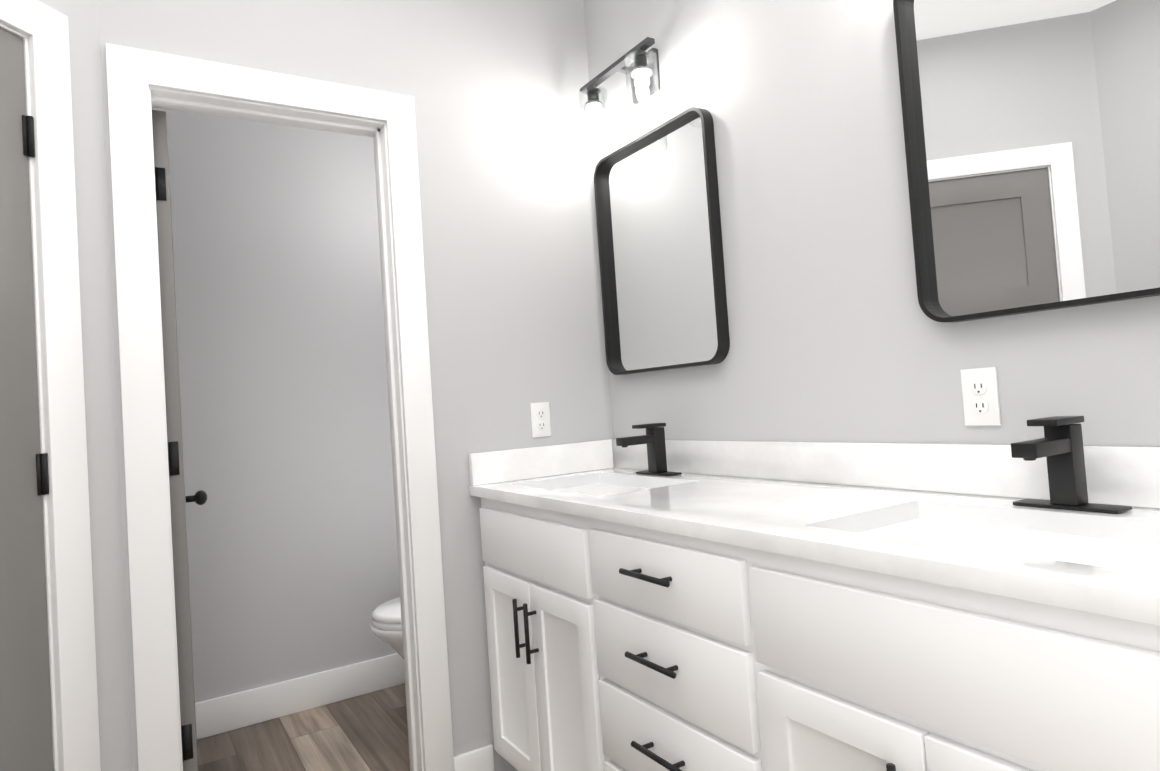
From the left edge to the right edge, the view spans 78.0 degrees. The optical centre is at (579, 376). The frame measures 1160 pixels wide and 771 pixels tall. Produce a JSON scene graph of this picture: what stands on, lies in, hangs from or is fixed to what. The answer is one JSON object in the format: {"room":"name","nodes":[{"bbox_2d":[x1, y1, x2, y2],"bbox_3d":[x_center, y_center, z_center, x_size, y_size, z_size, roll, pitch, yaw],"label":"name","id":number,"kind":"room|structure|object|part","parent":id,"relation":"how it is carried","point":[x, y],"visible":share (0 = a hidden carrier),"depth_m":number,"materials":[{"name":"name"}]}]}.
{"room":"bathroom","nodes":[
{"label":"bathroom","id":0,"kind":"room"},
{"bbox_2d":[38,0,132,770],"bbox_3d":[-1.333,-0.058,1.266,0.115,2.740,1.079,-4,-2,13],"label":"wall","id":1,"kind":"structure","parent":0,"point":[113,690],"depth_m":1.73,"materials":[{"name":"grey paint"}]},
{"bbox_2d":[0,28,53,770],"bbox_3d":[-1.264,0.267,1.279,0.035,2.064,0.610,-4,-2,13],"label":"closet door","id":2,"kind":"structure","parent":1,"relation":"in","point":[26,744],"depth_m":1.53,"materials":[{"name":"grey wood"}]},
{"bbox_2d":[22,115,48,494],"bbox_3d":[-1.232,0.208,1.271,0.429,1.597,0.468,-3,-2,-32],"label":"hardware piece","id":3,"kind":"object","parent":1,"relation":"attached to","point":[42,458],"visible":1,"depth_m":1.58,"materials":[{"name":"black metal"}]},
{"bbox_2d":[0,0,100,770],"bbox_3d":[-1.298,0.225,1.288,0.134,2.172,0.804,-4,-2,13],"label":"door frame","id":4,"kind":"structure","parent":1,"relation":"attached to","point":[40,29],"depth_m":1.61,"materials":[{"name":"white wood"}]},
{"bbox_2d":[152,107,399,702],"bbox_3d":[-1.100,-0.010,3.117,1.450,2.740,0.115,-3,-2,-32],"label":"wall","id":5,"kind":"structure","parent":0,"point":[291,521],"depth_m":2.96,"materials":[{"name":"grey paint"}]},
{"bbox_2d":[195,653,404,739],"bbox_3d":[-0.978,1.284,3.017,1.450,0.135,0.017,-3,-2,-32],"label":"baseboard","id":6,"kind":"structure","parent":5,"relation":"attached to","point":[225,713],"depth_m":2.90,"materials":[{"name":"white wood"}]},
{"bbox_2d":[197,683,409,770],"bbox_3d":[-0.133,1.255,0.958,2.800,0.060,4.900,-3,-2,-32],"label":"floor","id":7,"kind":"structure","parent":0,"point":[367,732],"depth_m":2.64,"materials":[{"name":"brown wood"}]},
{"bbox_2d":[370,597,403,659],"bbox_3d":[-0.460,0.909,2.827,0.728,0.800,0.410,-3,-2,-32],"label":"toilet","id":8,"kind":"object","parent":7,"relation":"on","point":[386,625],"visible":0.12,"depth_m":2.61,"materials":[{"name":"white ceramic"}]},
{"bbox_2d":[468,416,1159,770],"bbox_3d":[0.397,0.660,1.584,0.588,1.097,1.870,-3,-2,-32],"label":"bathroom vanity","id":9,"kind":"object","parent":7,"relation":"on","point":[655,600],"visible":1,"depth_m":1.26,"materials":[{"name":"white wood"}]},
{"bbox_2d":[615,422,681,476],"bbox_3d":[0.189,0.223,2.179,0.161,0.156,0.164,-3,-2,-32],"label":"faucet","id":10,"kind":"object","parent":9,"relation":"on","point":[654,438],"depth_m":2.19,"materials":[{"name":"black metal"}]},
{"bbox_2d":[1010,416,1131,513],"bbox_3d":[0.793,0.149,1.209,0.161,0.156,0.164,-3,-2,-32],"label":"faucet","id":11,"kind":"object","parent":9,"relation":"on","point":[1062,444],"depth_m":1.22,"materials":[{"name":"black metal"}]},
{"bbox_2d":[98,0,613,770],"bbox_3d":[-0.593,-0.076,2.198,1.560,2.740,0.115,-3,-2,-32],"label":"wall","id":12,"kind":"structure","parent":0,"point":[506,164],"depth_m":2.30,"materials":[{"name":"grey paint"}]},
{"bbox_2d":[152,110,206,770],"bbox_3d":[-1.223,0.305,2.203,0.167,2.046,0.613,-3,-2,-32],"label":"room door","id":13,"kind":"structure","parent":12,"relation":"in","point":[176,482],"depth_m":1.94,"materials":[{"name":"grey wood"}]},
{"bbox_3d":[-1.221,0.239,2.194,0.167,1.595,0.588,-3,-2,-32],"label":"toilet door hardware","id":14,"kind":"part","parent":13,"relation":"part of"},
{"bbox_2d":[105,43,454,770],"bbox_3d":[-0.819,0.227,2.034,0.798,2.156,0.151,-3,-2,-32],"label":"door frame","id":15,"kind":"structure","parent":12,"relation":"attached to","point":[141,83],"depth_m":1.97,"materials":[{"name":"white wood"}]},
{"bbox_2d":[454,744,493,770],"bbox_3d":[-0.172,1.210,2.439,0.651,0.135,0.014,-3,-2,-32],"label":"baseboard","id":16,"kind":"structure","parent":12,"relation":"attached to","point":[482,758],"depth_m":2.19,"materials":[{"name":"white wood"}]},
{"bbox_2d":[530,402,550,437],"bbox_3d":[-0.131,0.142,2.396,0.070,0.115,0.008,-3,-2,-32],"label":"outlet","id":17,"kind":"object","parent":12,"relation":"attached to","point":[540,420],"visible":1,"depth_m":2.39,"materials":[{"name":"white plastic"}]},
{"bbox_2d":[584,0,1159,446],"bbox_3d":[0.766,-0.188,1.599,0.115,2.740,4.680,-3,-2,-32],"label":"wall","id":18,"kind":"structure","parent":0,"point":[836,334],"depth_m":1.75,"materials":[{"name":"grey paint"}]},
{"bbox_2d":[578,37,660,144],"bbox_3d":[0.147,-0.905,2.259,0.176,0.243,0.372,-3,-2,-32],"label":"sconce","id":19,"kind":"object","parent":18,"relation":"attached to","point":[642,71],"visible":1,"depth_m":2.25,"materials":[{"name":"grey metal"}]},
{"bbox_2d":[594,107,729,374],"bbox_3d":[0.237,-0.397,2.283,0.037,0.750,0.575,-3,-2,-32],"label":"mirror","id":20,"kind":"object","parent":18,"relation":"attached to","point":[662,270],"visible":1,"depth_m":2.26,"materials":[{"name":"black mirror"}]},
{"bbox_2d":[960,367,1000,425],"bbox_3d":[0.803,0.040,1.439,0.008,0.115,0.070,-3,-2,-32],"label":"outlet","id":21,"kind":"object","parent":18,"relation":"attached to","point":[980,394],"visible":1,"depth_m":1.44,"materials":[{"name":"white plastic"}]},
{"bbox_2d":[893,0,1159,321],"bbox_3d":[0.857,-0.501,1.286,0.037,0.750,0.575,-3,-2,-32],"label":"mirror","id":22,"kind":"object","parent":18,"relation":"attached to","point":[1031,128],"visible":0.94,"depth_m":1.34,"materials":[{"name":"black mirror"}]}
]}

